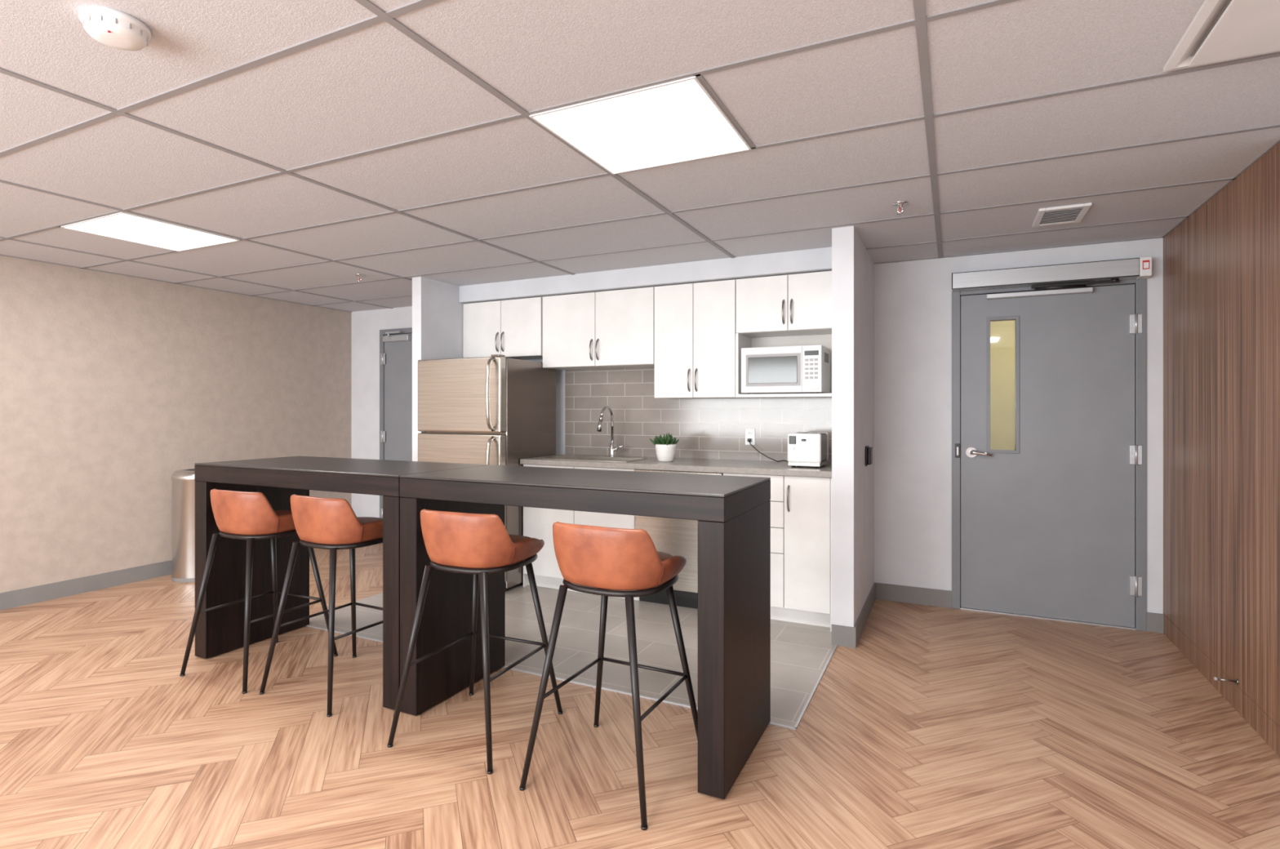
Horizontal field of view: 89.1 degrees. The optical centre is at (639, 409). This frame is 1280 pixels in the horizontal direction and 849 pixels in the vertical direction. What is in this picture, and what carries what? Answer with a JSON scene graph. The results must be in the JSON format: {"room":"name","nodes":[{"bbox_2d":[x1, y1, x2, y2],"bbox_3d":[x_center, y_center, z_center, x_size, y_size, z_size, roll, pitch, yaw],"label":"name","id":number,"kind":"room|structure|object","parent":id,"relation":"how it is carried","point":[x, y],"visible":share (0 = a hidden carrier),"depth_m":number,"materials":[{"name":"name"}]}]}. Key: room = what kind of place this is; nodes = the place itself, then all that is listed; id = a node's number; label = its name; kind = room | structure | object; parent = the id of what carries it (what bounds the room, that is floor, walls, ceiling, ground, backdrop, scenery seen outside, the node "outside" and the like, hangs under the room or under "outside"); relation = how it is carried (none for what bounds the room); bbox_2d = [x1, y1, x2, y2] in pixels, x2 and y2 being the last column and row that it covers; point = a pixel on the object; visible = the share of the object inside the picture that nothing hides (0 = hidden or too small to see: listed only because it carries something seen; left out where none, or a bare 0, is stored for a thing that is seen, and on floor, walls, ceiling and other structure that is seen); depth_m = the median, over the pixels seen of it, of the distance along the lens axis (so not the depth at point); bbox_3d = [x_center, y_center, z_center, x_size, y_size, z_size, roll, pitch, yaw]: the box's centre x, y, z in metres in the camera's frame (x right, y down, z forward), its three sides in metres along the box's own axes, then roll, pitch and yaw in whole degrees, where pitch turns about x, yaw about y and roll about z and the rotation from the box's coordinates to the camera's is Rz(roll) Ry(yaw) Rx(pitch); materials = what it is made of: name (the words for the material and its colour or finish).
{"room":"common room","nodes":[
{"label":"common room","id":0,"kind":"room"},
{"bbox_2d":[0,255,351,593],"bbox_3d":[-4.565,0.146,3.429,0.100,2.298,7.420,0,0,26],"label":"wall","id":1,"kind":"structure","parent":0,"point":[112,385],"depth_m":4.86,"materials":[{"name":"paint"}]},
{"bbox_2d":[0,542,315,610],"bbox_3d":[-4.514,1.240,3.404,0.012,0.110,7.220,0,0,26],"label":"baseboard","id":2,"kind":"structure","parent":1,"relation":"attached to","point":[19,597],"depth_m":4.59,"materials":[{"name":"plastic"}]},
{"bbox_2d":[351,306,412,517],"bbox_3d":[-2.284,0.146,6.404,1.430,2.298,0.120,0,0,26],"label":"wall","id":3,"kind":"structure","parent":0,"point":[366,324],"depth_m":6.56,"materials":[{"name":"paint"}]},
{"bbox_2d":[379,327,412,518],"bbox_3d":[-2.121,0.250,6.270,1.020,2.090,0.220,0,0,26],"label":"door","id":4,"kind":"structure","parent":3,"relation":"in","point":[395,344],"depth_m":6.39,"materials":[{"name":"paint"}]},
{"bbox_2d":[412,276,464,461],"bbox_3d":[-1.442,0.146,5.433,0.090,2.298,1.140,0,0,26],"label":"wall partition","id":5,"kind":"structure","parent":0,"point":[437,307],"depth_m":5.00,"materials":[{"name":"white paint"}]},
{"bbox_2d":[526,359,564,454],"bbox_3d":[0.114,0.146,5.095,3.006,2.298,0.300,0,0,26],"label":"wall","id":6,"kind":"structure","parent":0,"point":[560,374],"depth_m":5.29,"materials":[{"name":"white paint"}]},
{"bbox_2d":[462,297,542,359],"bbox_3d":[-1.040,-0.642,5.276,0.764,0.451,0.356,0,0,26],"label":"upper cabinet","id":7,"kind":"object","parent":6,"relation":"attached to","point":[513,329],"visible":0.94,"depth_m":5.13,"materials":[{"name":"white laminate"}]},
{"bbox_2d":[542,286,654,369],"bbox_3d":[-0.264,-0.595,4.902,0.935,0.546,0.356,0,0,26],"label":"upper cabinet","id":8,"kind":"object","parent":6,"relation":"attached to","point":[607,329],"visible":1,"depth_m":4.76,"materials":[{"name":"white laminate"}]},
{"bbox_2d":[564,367,831,462],"bbox_3d":[0.398,0.015,4.787,2.226,0.700,0.008,0,0,26],"label":"tile backsplash","id":9,"kind":"structure","parent":6,"relation":"attached to","point":[704,428],"depth_m":4.85,"materials":[{"name":"grey tile"}]},
{"bbox_2d":[745,428,755,444],"bbox_3d":[0.777,0.190,4.595,0.072,0.116,0.010,0,0,26],"label":"wall outlet","id":10,"kind":"object","parent":9,"relation":"attached to","point":[749,433],"depth_m":4.59,"materials":[{"name":"white plastic"}]},
{"bbox_2d":[654,279,747,398],"bbox_3d":[0.427,-0.475,4.570,0.590,0.785,0.356,0,0,26],"label":"upper cabinet","id":11,"kind":"object","parent":6,"relation":"attached to","point":[695,323],"visible":1,"depth_m":4.43,"materials":[{"name":"white laminate"}]},
{"bbox_2d":[735,333,831,398],"bbox_3d":[1.013,-0.295,4.302,0.693,0.424,0.331,0,0,26],"label":"shelf","id":12,"kind":"object","parent":6,"relation":"attached to","point":[825,340],"visible":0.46,"depth_m":4.36,"materials":[{"name":"white laminate"}]},
{"bbox_2d":[741,344,830,394],"bbox_3d":[0.961,-0.254,4.286,0.518,0.302,0.322,0,0,26],"label":"microwave oven","id":13,"kind":"object","parent":12,"relation":"in","point":[797,369],"visible":0.98,"depth_m":4.14,"materials":[{"name":"white plastic"}]},
{"bbox_2d":[736,271,831,337],"bbox_3d":[1.008,-0.688,4.290,0.691,0.360,0.356,0,0,26],"label":"upper cabinet","id":14,"kind":"object","parent":6,"relation":"attached to","point":[797,304],"visible":0.91,"depth_m":4.18,"materials":[{"name":"white laminate"}]},
{"bbox_2d":[305,582,837,729],"bbox_3d":[-0.347,1.292,4.124,3.058,0.006,1.848,0,0,26],"label":"floor","id":15,"kind":"structure","parent":0,"point":[801,654],"depth_m":3.58,"materials":[{"name":"tile"}]},
{"bbox_2d":[417,354,555,590],"bbox_3d":[-1.179,0.452,4.970,0.769,1.677,0.785,0,0,26],"label":"refrigerator","id":16,"kind":"object","parent":15,"relation":"on","point":[496,410],"visible":0.61,"depth_m":4.70,"materials":[{"name":"metal"}]},
{"bbox_2d":[520,453,831,631],"bbox_3d":[0.264,0.822,4.503,2.220,0.937,0.634,0,0,26],"label":"base cabinet","id":17,"kind":"object","parent":15,"relation":"on","point":[801,500],"visible":0.4,"depth_m":3.92,"materials":[{"name":"white laminate"}]},
{"bbox_2d":[596,405,622,457],"bbox_3d":[-0.220,0.164,4.827,0.127,0.385,0.252,0,0,26],"label":"kitchen faucet","id":18,"kind":"object","parent":17,"relation":"on","point":[612,448],"visible":0.99,"depth_m":4.91,"materials":[{"name":"silver metal"}]},
{"bbox_2d":[649,432,679,462],"bbox_3d":[0.176,0.256,4.507,0.179,0.199,0.193,0,0,26],"label":"potted succulent","id":19,"kind":"object","parent":17,"relation":"on","point":[665,447],"visible":1,"depth_m":4.45,"materials":[{"name":"green plant"}]},
{"bbox_2d":[747,438,787,462],"bbox_3d":[0.920,0.279,4.404,0.487,0.154,0.066,0,0,45],"label":"power cord","id":20,"kind":"object","parent":17,"relation":"on","point":[748,439],"visible":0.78,"depth_m":4.48,"materials":[{"name":"black plastic"}]},
{"bbox_2d":[787,431,828,468],"bbox_3d":[1.058,0.250,4.098,0.203,0.212,0.298,0,0,26],"label":"toaster","id":21,"kind":"object","parent":17,"relation":"on","point":[811,449],"visible":1,"depth_m":3.99,"materials":[{"name":"white plastic"}]},
{"bbox_2d":[635,469,723,608],"bbox_3d":[0.355,0.842,4.439,0.606,0.896,0.631,0,0,26],"label":"dishwasher","id":22,"kind":"object","parent":15,"relation":"on","point":[673,536],"visible":0.23,"depth_m":4.20,"materials":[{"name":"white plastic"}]},
{"bbox_2d":[0,0,1279,311],"bbox_3d":[-1.519,-1.053,1.963,6.860,0.100,7.420,0,0,26],"label":"ceiling","id":23,"kind":"structure","parent":0,"point":[372,86],"depth_m":2.30,"materials":[{"name":"tile"}]},
{"bbox_2d":[78,4,151,51],"bbox_3d":[-1.357,-0.979,1.685,0.148,0.048,0.148,0,0,26],"label":"smoke detector","id":24,"kind":"object","parent":23,"relation":"attached to","point":[113,28],"visible":1,"depth_m":1.65,"materials":[{"name":"white plastic"}]},
{"bbox_2d":[354,273,364,282],"bbox_3d":[-2.081,-0.977,4.830,0.072,0.053,0.072,0,0,26],"label":"sprinkler","id":25,"kind":"object","parent":23,"relation":"attached to","point":[359,275],"depth_m":4.82,"materials":[{"name":"silver metal"}]},
{"bbox_2d":[0,0,1279,311],"bbox_3d":[-1.519,-1.001,1.963,6.660,0.006,7.220,0,0,26],"label":"grid","id":26,"kind":"object","parent":23,"relation":"attached to","point":[920,20],"depth_m":2.42,"materials":[{"name":"grey metal"}]},
{"bbox_2d":[60,212,239,251],"bbox_3d":[-2.755,-0.998,3.685,0.601,0.008,0.601,0,0,26],"label":"ceiling light panel","id":27,"kind":"object","parent":26,"relation":"in","point":[126,226],"depth_m":3.65,"materials":[{"name":"white plastic"}]},
{"bbox_2d":[528,75,751,174],"bbox_3d":[0.026,-0.998,2.347,0.601,0.008,0.601,0,0,26],"label":"ceiling light panel","id":28,"kind":"object","parent":26,"relation":"in","point":[677,121],"depth_m":2.29,"materials":[{"name":"white plastic"}]},
{"bbox_2d":[459,246,831,303],"bbox_3d":[-0.032,-0.938,4.793,3.006,0.130,0.370,0,0,26],"label":"soffit","id":29,"kind":"structure","parent":23,"relation":"attached to","point":[817,260],"depth_m":4.52,"materials":[{"name":"white paint"}]},
{"bbox_2d":[892,200,908,214],"bbox_3d":[1.262,-0.977,3.154,0.072,0.053,0.072,0,0,26],"label":"sprinkler","id":30,"kind":"object","parent":23,"relation":"attached to","point":[900,204],"depth_m":3.14,"materials":[{"name":"silver metal"}]},
{"bbox_2d":[1031,202,1092,226],"bbox_3d":[2.155,-0.996,3.336,0.220,0.015,0.320,0,0,26],"label":"ceiling exhaust vent","id":31,"kind":"object","parent":23,"relation":"in","point":[1068,214],"depth_m":3.31,"materials":[{"name":"white metal"}]},
{"bbox_2d":[1163,0,1279,71],"bbox_3d":[1.651,-0.988,1.528,0.540,0.030,0.585,0,0,26],"label":"air diffuser","id":32,"kind":"object","parent":23,"relation":"attached to","point":[1246,28],"depth_m":1.69,"materials":[{"name":"white metal"}]},
{"bbox_2d":[0,542,1279,848],"bbox_3d":[-1.519,1.345,1.963,6.660,0.100,7.220,0,0,26],"label":"floor","id":33,"kind":"structure","parent":0,"point":[942,727],"depth_m":2.50,"materials":[{"name":"brown wood"}]},
{"bbox_2d":[171,468,195,582],"bbox_3d":[-3.422,0.878,5.043,0.344,0.832,0.344,0,0,26],"label":"trash can","id":34,"kind":"object","parent":33,"relation":"on","point":[183,482],"visible":0.43,"depth_m":4.88,"materials":[{"name":"silver metal"}]},
{"bbox_2d":[179,488,337,693],"bbox_3d":[-1.915,0.841,3.296,0.485,0.907,0.515,0,0,25],"label":"bar stool","id":35,"kind":"object","parent":33,"relation":"on","point":[250,516],"visible":0.8,"depth_m":3.14,"materials":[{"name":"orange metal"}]},
{"bbox_2d":[259,493,382,716],"bbox_3d":[-1.404,0.841,3.078,0.485,0.907,0.515,0,0,28],"label":"bar stool","id":36,"kind":"object","parent":33,"relation":"on","point":[332,524],"visible":0.82,"depth_m":2.92,"materials":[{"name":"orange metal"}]},
{"bbox_2d":[194,456,488,710],"bbox_3d":[-1.549,0.785,3.362,1.443,1.010,0.605,0,0,26],"label":"bar table","id":37,"kind":"object","parent":33,"relation":"on","point":[220,630],"visible":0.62,"depth_m":3.38,"materials":[{"name":"brown wood"}]},
{"bbox_2d":[386,509,562,774],"bbox_3d":[-0.650,0.841,2.638,0.485,0.907,0.515,0,0,23],"label":"bar stool","id":38,"kind":"object","parent":33,"relation":"on","point":[471,543],"visible":1,"depth_m":2.49,"materials":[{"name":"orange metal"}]},
{"bbox_2d":[400,464,770,799],"bbox_3d":[-0.243,0.785,2.733,1.448,1.010,0.605,0,0,26],"label":"bar table","id":39,"kind":"object","parent":33,"relation":"on","point":[733,513],"visible":0.96,"depth_m":2.49,"materials":[{"name":"brown wood"}]},
{"bbox_2d":[519,521,697,830],"bbox_3d":[-0.083,0.841,2.337,0.485,0.907,0.515,0,0,27],"label":"bar stool","id":40,"kind":"object","parent":33,"relation":"on","point":[610,560],"visible":0.99,"depth_m":2.18,"materials":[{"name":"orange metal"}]},
{"bbox_2d":[831,226,874,626],"bbox_3d":[1.360,0.146,4.084,0.116,2.298,1.140,0,0,26],"label":"wall partition","id":41,"kind":"structure","parent":33,"relation":"on","point":[852,265],"depth_m":3.59,"materials":[{"name":"white paint"}]},
{"bbox_2d":[831,582,875,648],"bbox_3d":[1.337,1.240,4.022,0.128,0.110,1.032,0,0,26],"label":"baseboard","id":42,"kind":"structure","parent":41,"relation":"attached to","point":[842,636],"depth_m":3.58,"materials":[{"name":"plastic"}]},
{"bbox_2d":[865,445,872,466],"bbox_3d":[1.422,0.285,4.038,0.036,0.120,0.110,0,0,26],"label":"plate","id":43,"kind":"object","parent":41,"relation":"attached to","point":[868,450],"visible":1,"depth_m":3.99,"materials":[{"name":"black plastic"}]},
{"bbox_2d":[990,320,1015,449],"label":"window","id":44,"kind":"structure","parent":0,"point":[1002,333],"depth_m":5.77,"materials":[{"name":"yellow glass"}]},
{"bbox_2d":[874,239,1146,591],"bbox_3d":[2.312,0.146,4.192,1.506,2.298,0.120,0,0,26],"label":"wall","id":45,"kind":"structure","parent":0,"point":[913,299],"depth_m":4.34,"materials":[{"name":"paint"}]},
{"bbox_2d":[875,582,1163,633],"bbox_3d":[2.325,1.240,4.113,1.574,0.110,0.012,0,0,26],"label":"baseboard","id":46,"kind":"structure","parent":45,"relation":"attached to","point":[901,593],"depth_m":4.32,"materials":[{"name":"plastic"}]},
{"bbox_2d":[960,605,1135,630],"bbox_3d":[2.521,1.291,4.075,0.926,0.008,0.110,0,0,26],"label":"trim","id":47,"kind":"structure","parent":45,"relation":"attached to","point":[962,608],"depth_m":4.01,"materials":[{"name":"metal"}]},
{"bbox_2d":[951,278,1146,631],"bbox_3d":[2.514,0.250,4.059,1.026,2.090,0.185,0,0,26],"label":"door","id":48,"kind":"structure","parent":45,"relation":"in","point":[1053,525],"depth_m":4.01,"materials":[{"name":"paint"}]},
{"bbox_2d":[951,256,1151,299],"bbox_3d":[2.476,-0.790,3.976,1.029,0.170,0.125,0,0,26],"label":"operator","id":49,"kind":"object","parent":45,"relation":"attached to","point":[1071,276],"visible":1,"depth_m":3.92,"materials":[{"name":"metal"}]},
{"bbox_2d":[1146,237,1163,613],"bbox_3d":[3.077,0.146,3.824,0.192,2.298,0.120,0,0,26],"label":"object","id":50,"kind":"object","parent":45,"relation":"attached to","point":[1154,246],"depth_m":3.79,"materials":[{"name":"white paint"}]},
{"bbox_3d":[1.527,0.146,0.497,0.100,2.298,7.420,0,0,26],"label":"wall","id":51,"kind":"structure","parent":0,"visible":0},
{"bbox_2d":[1163,142,1279,756],"bbox_3d":[2.710,0.146,3.085,0.012,2.298,1.530,0,0,26],"label":"wood paneling","id":52,"kind":"structure","parent":51,"relation":"attached to","point":[1221,264],"depth_m":2.87,"materials":[{"name":"brown wood"}]},
{"bbox_2d":[1213,676,1239,684],"bbox_3d":[2.524,1.165,2.803,0.078,0.024,0.024,0,0,26],"label":"doorstop","id":53,"kind":"object","parent":52,"relation":"attached to","point":[1236,681],"visible":1,"depth_m":2.80,"materials":[{"name":"silver metal"}]}
]}

